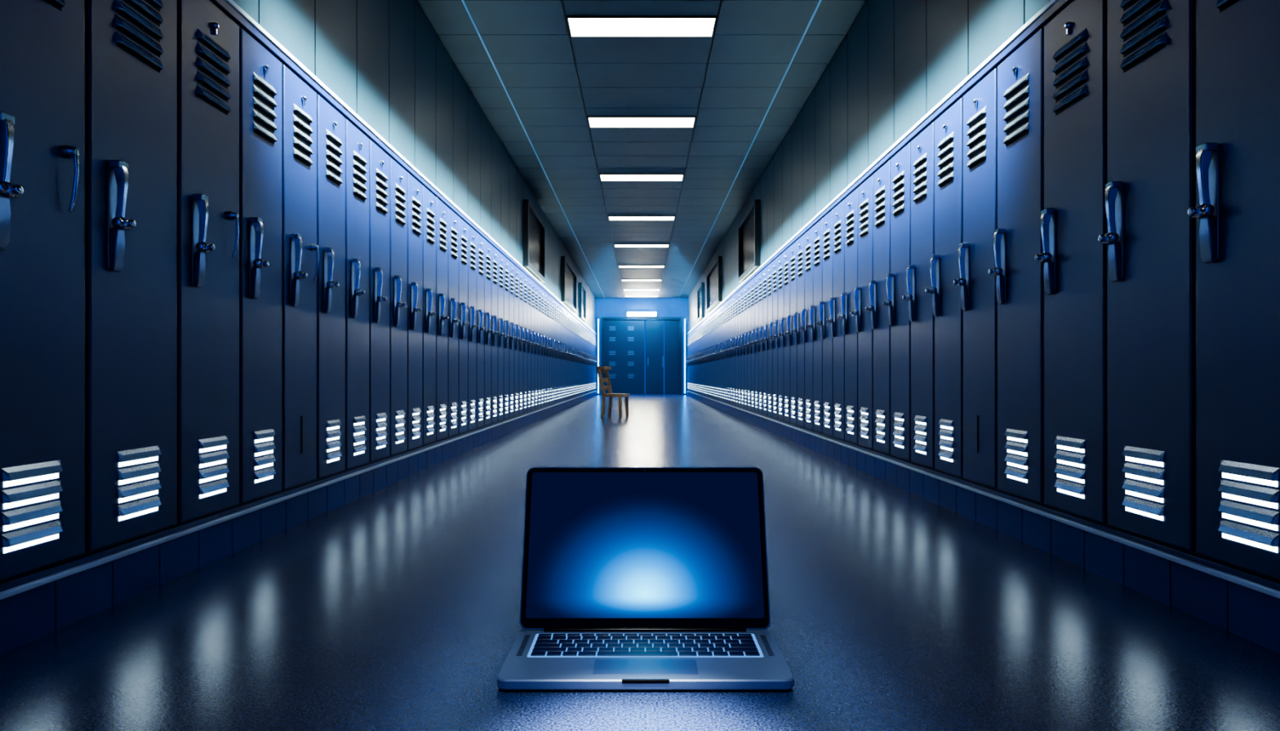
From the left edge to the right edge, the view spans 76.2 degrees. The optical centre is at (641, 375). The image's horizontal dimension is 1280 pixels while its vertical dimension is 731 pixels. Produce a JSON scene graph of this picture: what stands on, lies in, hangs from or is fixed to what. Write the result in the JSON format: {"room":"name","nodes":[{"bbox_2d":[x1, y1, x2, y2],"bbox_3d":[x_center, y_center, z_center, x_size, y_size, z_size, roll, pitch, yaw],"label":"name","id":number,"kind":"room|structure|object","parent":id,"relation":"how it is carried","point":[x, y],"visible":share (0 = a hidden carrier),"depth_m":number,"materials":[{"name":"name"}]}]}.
{"room":"school corridor","nodes":[
{"label":"school corridor","id":0,"kind":"room"},
{"bbox_2d":[232,0,595,332],"bbox_3d":[-1.575,-1.958,12.700,0.150,1.283,27.800,0,0,0],"label":"wall","id":1,"kind":"structure","parent":0,"point":[384,60],"depth_m":5.43,"materials":[{"name":"paint"}]},
{"bbox_2d":[522,199,545,282],"bbox_3d":[-1.465,-1.798,11.200,0.070,0.843,1.800,0,0,0],"label":"frame","id":2,"kind":"object","parent":1,"relation":"attached to","point":[527,206],"visible":0.91,"depth_m":10.49,"materials":[{"name":"black metal"}]},
{"bbox_2d":[528,211,541,274],"bbox_3d":[-1.490,-1.798,11.200,0.020,0.723,1.680,0,0,0],"label":"pane","id":3,"kind":"object","parent":1,"relation":"attached to","point":[535,230],"visible":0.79,"depth_m":11.34,"materials":[{"name":"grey glass"}]},
{"bbox_2d":[560,256,577,313],"bbox_3d":[-1.465,-1.798,16.600,0.070,0.843,2.800,0,0,0],"label":"frame","id":4,"kind":"object","parent":1,"relation":"attached to","point":[564,261],"visible":0.89,"depth_m":15.63,"materials":[{"name":"black metal"}]},
{"bbox_2d":[564,264,574,307],"bbox_3d":[-1.490,-1.798,16.600,0.020,0.723,2.680,0,0,0],"label":"pane","id":5,"kind":"object","parent":1,"relation":"attached to","point":[569,277],"visible":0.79,"depth_m":16.72,"materials":[{"name":"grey glass"}]},
{"bbox_2d":[578,282,586,321],"bbox_3d":[-1.465,-1.798,20.250,0.070,0.843,1.500,0,0,0],"label":"frame","id":6,"kind":"object","parent":1,"relation":"attached to","point":[581,286],"visible":0.91,"depth_m":19.50,"materials":[{"name":"metal"}]},
{"bbox_2d":[582,288,583,316],"bbox_3d":[-1.490,-1.798,20.250,0.020,0.723,1.380,0,0,0],"label":"pane","id":7,"kind":"object","parent":1,"relation":"attached to","point":[582,289],"visible":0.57,"depth_m":20.42,"materials":[{"name":"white glass"}]},
{"bbox_2d":[0,393,1279,730],"bbox_3d":[0.000,0.683,13.950,4.200,0.100,30.300,0,0,0],"label":"floor","id":8,"kind":"structure","parent":0,"point":[396,606],"depth_m":2.02,"materials":[{"name":"stone"}]},
{"bbox_2d":[0,391,596,655],"bbox_3d":[-1.675,0.569,12.650,0.450,0.129,27.700,0,0,0],"label":"baseboard","id":9,"kind":"structure","parent":8,"relation":"on","point":[26,617],"depth_m":2.60,"materials":[{"name":"tile"}]},
{"bbox_2d":[0,0,597,599],"bbox_3d":[-1.643,-0.409,12.382,0.513,1.827,26.903,0,0,0],"label":"bank","id":10,"kind":"object","parent":9,"relation":"on","point":[225,295],"visible":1,"depth_m":2.71,"materials":[{"name":"metal"}]},
{"bbox_2d":[595,366,629,417],"bbox_3d":[-0.434,0.248,12.404,0.410,0.770,0.380,0,0,16],"label":"wooden chair","id":11,"kind":"object","parent":8,"relation":"on","point":[601,370],"visible":1,"depth_m":12.28,"materials":[{"name":"brown wood"}]},
{"bbox_2d":[497,467,794,690],"bbox_3d":[0.008,0.433,1.855,0.600,0.399,0.456,0,0,0],"label":"laptop","id":12,"kind":"object","parent":8,"relation":"on","point":[633,579],"visible":1,"depth_m":1.98,"materials":[{"name":"metal"}]},
{"bbox_2d":[686,391,1279,653],"bbox_3d":[1.675,0.569,12.650,0.450,0.129,27.700,0,0,0],"label":"baseboard","id":13,"kind":"structure","parent":8,"relation":"on","point":[1248,614],"depth_m":2.62,"materials":[{"name":"tile"}]},
{"bbox_2d":[686,0,1279,599],"bbox_3d":[1.643,-0.409,12.380,0.513,1.827,26.901,0,0,0],"label":"bank","id":14,"kind":"object","parent":13,"relation":"on","point":[1055,295],"visible":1,"depth_m":2.76,"materials":[{"name":"metal"}]},
{"bbox_2d":[416,0,866,298],"bbox_3d":[0.000,-2.550,12.700,3.200,0.100,27.800,0,0,0],"label":"ceiling","id":15,"kind":"structure","parent":0,"point":[553,80],"depth_m":7.50,"materials":[{"name":"tile"}]},
{"bbox_2d":[565,15,717,37],"bbox_3d":[0.000,-2.499,5.840,1.050,0.022,0.330,0,0,0],"label":"frame","id":16,"kind":"object","parent":15,"relation":"attached to","point":[567,17],"visible":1,"depth_m":5.67,"materials":[{"name":"white metal"}]},
{"bbox_2d":[568,18,715,36],"bbox_3d":[0.000,-2.499,5.840,1.026,0.018,0.306,0,0,0],"label":"diffuser","id":17,"kind":"object","parent":16,"relation":"attached to","point":[579,27],"visible":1,"depth_m":5.84,"materials":[{"name":"white plastic"}]},
{"bbox_2d":[586,115,696,128],"bbox_3d":[0.000,-2.499,8.040,1.050,0.022,0.330,0,0,0],"label":"frame","id":18,"kind":"object","parent":15,"relation":"attached to","point":[588,117],"visible":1,"depth_m":7.89,"materials":[{"name":"white metal"}]},
{"bbox_2d":[588,118,694,127],"bbox_3d":[0.000,-2.499,8.040,1.026,0.018,0.306,0,0,0],"label":"diffuser","id":19,"kind":"object","parent":18,"relation":"attached to","point":[594,122],"visible":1,"depth_m":8.05,"materials":[{"name":"white plastic"}]},
{"bbox_2d":[599,173,684,181],"bbox_3d":[0.000,-2.499,10.290,1.050,0.022,0.330,0,0,0],"label":"frame","id":20,"kind":"object","parent":15,"relation":"attached to","point":[600,175],"visible":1,"depth_m":10.13,"materials":[{"name":"white metal"}]},
{"bbox_2d":[600,175,682,181],"bbox_3d":[0.000,-2.499,10.290,1.026,0.018,0.306,0,0,0],"label":"diffuser","id":21,"kind":"object","parent":20,"relation":"attached to","point":[604,178],"visible":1,"depth_m":10.31,"materials":[{"name":"white plastic"}]},
{"bbox_2d":[608,215,675,220],"bbox_3d":[0.000,-2.499,12.950,1.050,0.022,0.330,0,0,0],"label":"frame","id":22,"kind":"object","parent":15,"relation":"attached to","point":[608,215],"visible":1,"depth_m":12.79,"materials":[{"name":"white metal"}]},
{"bbox_2d":[608,217,674,220],"bbox_3d":[0.000,-2.499,12.950,1.026,0.018,0.306,0,0,0],"label":"diffuser","id":23,"kind":"object","parent":22,"relation":"attached to","point":[610,218],"visible":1,"depth_m":12.94,"materials":[{"name":"white plastic"}]},
{"bbox_2d":[621,279,662,281],"bbox_3d":[0.000,-2.499,21.400,1.050,0.022,0.330,0,0,0],"label":"frame","id":24,"kind":"object","parent":15,"relation":"attached to","point":[621,279],"visible":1,"depth_m":21.29,"materials":[{"name":"white metal"}]},
{"bbox_2d":[622,280,661,280],"bbox_3d":[0.000,-2.499,21.400,1.026,0.018,0.306,0,0,0],"label":"diffuser","id":25,"kind":"object","parent":24,"relation":"attached to","point":[622,280],"visible":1,"depth_m":21.38,"materials":[{"name":"white plastic"}]},
{"bbox_2d":[613,244,669,247],"bbox_3d":[0.000,-2.499,15.700,1.050,0.022,0.330,0,0,0],"label":"frame","id":26,"kind":"object","parent":15,"relation":"attached to","point":[614,244],"visible":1,"depth_m":15.54,"materials":[{"name":"white metal"}]},
{"bbox_2d":[614,244,668,247],"bbox_3d":[0.000,-2.499,15.700,1.026,0.018,0.306,0,0,0],"label":"diffuser","id":27,"kind":"object","parent":26,"relation":"attached to","point":[615,246],"visible":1,"depth_m":15.71,"materials":[{"name":"white plastic"}]},
{"bbox_2d":[618,265,664,267],"bbox_3d":[0.000,-2.499,18.700,1.050,0.022,0.330,0,0,0],"label":"frame","id":28,"kind":"object","parent":15,"relation":"attached to","point":[619,265],"visible":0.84,"depth_m":18.54,"materials":[{"name":"grey metal"}]},
{"bbox_2d":[618,266,664,267],"bbox_3d":[0.000,-2.499,18.700,1.026,0.018,0.306,0,0,0],"label":"diffuser","id":29,"kind":"object","parent":28,"relation":"attached to","point":[619,266],"visible":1,"depth_m":18.65,"materials":[{"name":"white plastic"}]},
{"bbox_2d":[623,288,659,289],"bbox_3d":[0.000,-2.499,23.800,1.050,0.022,0.330,0,0,0],"label":"frame","id":30,"kind":"object","parent":15,"relation":"attached to","point":[624,289],"visible":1,"depth_m":23.64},
{"bbox_2d":[623,289,659,290],"bbox_3d":[0.000,-2.499,23.800,1.026,0.018,0.306,0,0,0],"label":"diffuser","id":31,"kind":"object","parent":30,"relation":"attached to","point":[624,290],"visible":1,"depth_m":23.83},
{"bbox_2d":[624,295,658,296],"bbox_3d":[0.000,-2.499,25.700,1.050,0.022,0.330,0,0,0],"label":"frame","id":32,"kind":"object","parent":15,"relation":"attached to","point":[624,295],"visible":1,"depth_m":25.53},
{"bbox_2d":[625,296,657,297],"bbox_3d":[0.000,-2.499,25.700,1.026,0.018,0.306,0,0,0],"label":"diffuser","id":33,"kind":"object","parent":32,"relation":"attached to","point":[625,296],"visible":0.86,"depth_m":25.80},
{"bbox_2d":[461,0,822,297],"bbox_3d":[0.000,-2.497,12.650,2.392,0.010,27.700,0,0,0],"label":"trim","id":34,"kind":"structure","parent":15,"relation":"attached to","point":[463,1],"depth_m":7.52,"materials":[{"name":"blue metal"}]},
{"bbox_2d":[595,297,688,395],"bbox_3d":[0.000,-0.984,26.575,4.000,3.233,0.150,0,0,0],"label":"wall","id":35,"kind":"structure","parent":0,"point":[604,308],"depth_m":26.50,"materials":[{"name":"paint"}]},
{"bbox_2d":[597,317,599,395],"bbox_3d":[-1.400,-0.617,26.430,0.060,2.500,0.140,0,0,0],"label":"tube","id":36,"kind":"object","parent":35,"relation":"attached to","point":[597,317],"visible":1,"depth_m":26.37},
{"bbox_2d":[604,320,679,394],"bbox_3d":[0.000,-0.589,26.570,2.460,2.423,0.060,0,0,0],"label":"door","id":37,"kind":"structure","parent":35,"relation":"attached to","point":[621,384],"depth_m":26.54,"materials":[{"name":"paint"}]},
{"bbox_2d":[608,326,634,377],"bbox_3d":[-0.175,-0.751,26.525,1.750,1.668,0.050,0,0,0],"label":"air vent","id":38,"kind":"object","parent":37,"relation":"attached to","point":[609,326],"visible":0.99,"depth_m":26.52,"materials":[{"name":"blue metal"}]},
{"bbox_2d":[601,317,681,395],"bbox_3d":[0.000,-0.624,26.540,2.600,2.513,0.160,0,0,0],"label":"frame","id":39,"kind":"object","parent":35,"relation":"attached to","point":[602,318],"visible":0.84,"depth_m":26.46,"materials":[{"name":"blue metal"}]},
{"bbox_2d":[626,311,657,317],"bbox_3d":[0.000,-1.975,26.464,1.000,0.190,0.072,0,0,0],"label":"light fixture","id":40,"kind":"object","parent":35,"relation":"attached to","point":[628,314],"visible":1,"depth_m":26.43,"materials":[{"name":"white plastic"}]},
{"bbox_2d":[684,317,685,395],"bbox_3d":[1.400,-0.617,26.430,0.060,2.500,0.140,0,0,0],"label":"tube","id":41,"kind":"object","parent":35,"relation":"attached to","point":[684,317],"visible":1,"depth_m":26.37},
{"bbox_2d":[688,0,1050,332],"bbox_3d":[1.575,-1.958,12.700,0.150,1.283,27.800,0,0,0],"label":"wall","id":42,"kind":"structure","parent":0,"point":[898,60],"depth_m":5.41,"materials":[{"name":"paint"}]},
{"bbox_2d":[699,288,701,316],"bbox_3d":[1.490,-1.798,20.250,0.020,0.723,1.380,0,0,0],"label":"pane","id":43,"kind":"object","parent":42,"relation":"attached to","point":[700,289],"visible":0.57,"depth_m":20.42,"materials":[{"name":"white glass"}]},
{"bbox_2d":[697,282,704,321],"bbox_3d":[1.465,-1.798,20.250,0.070,0.843,1.500,0,0,0],"label":"frame","id":44,"kind":"object","parent":42,"relation":"attached to","point":[701,286],"visible":0.91,"depth_m":19.50,"materials":[{"name":"metal"}]},
{"bbox_2d":[708,264,718,307],"bbox_3d":[1.490,-1.798,16.600,0.020,0.723,2.680,0,0,0],"label":"pane","id":45,"kind":"object","parent":42,"relation":"attached to","point":[713,277],"visible":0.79,"depth_m":16.72,"materials":[{"name":"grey glass"}]},
{"bbox_2d":[706,256,722,313],"bbox_3d":[1.465,-1.798,16.600,0.070,0.843,2.800,0,0,0],"label":"frame","id":46,"kind":"object","parent":42,"relation":"attached to","point":[718,261],"visible":0.89,"depth_m":15.63,"materials":[{"name":"metal"}]},
{"bbox_2d":[742,211,754,274],"bbox_3d":[1.490,-1.798,11.200,0.020,0.723,1.680,0,0,0],"label":"pane","id":47,"kind":"object","parent":42,"relation":"attached to","point":[748,230],"visible":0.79,"depth_m":11.34,"materials":[{"name":"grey glass"}]},
{"bbox_2d":[737,199,760,282],"bbox_3d":[1.465,-1.798,11.200,0.070,0.843,1.800,0,0,0],"label":"frame","id":48,"kind":"object","parent":42,"relation":"attached to","point":[755,206],"visible":0.91,"depth_m":10.49,"materials":[{"name":"black metal"}]}
]}

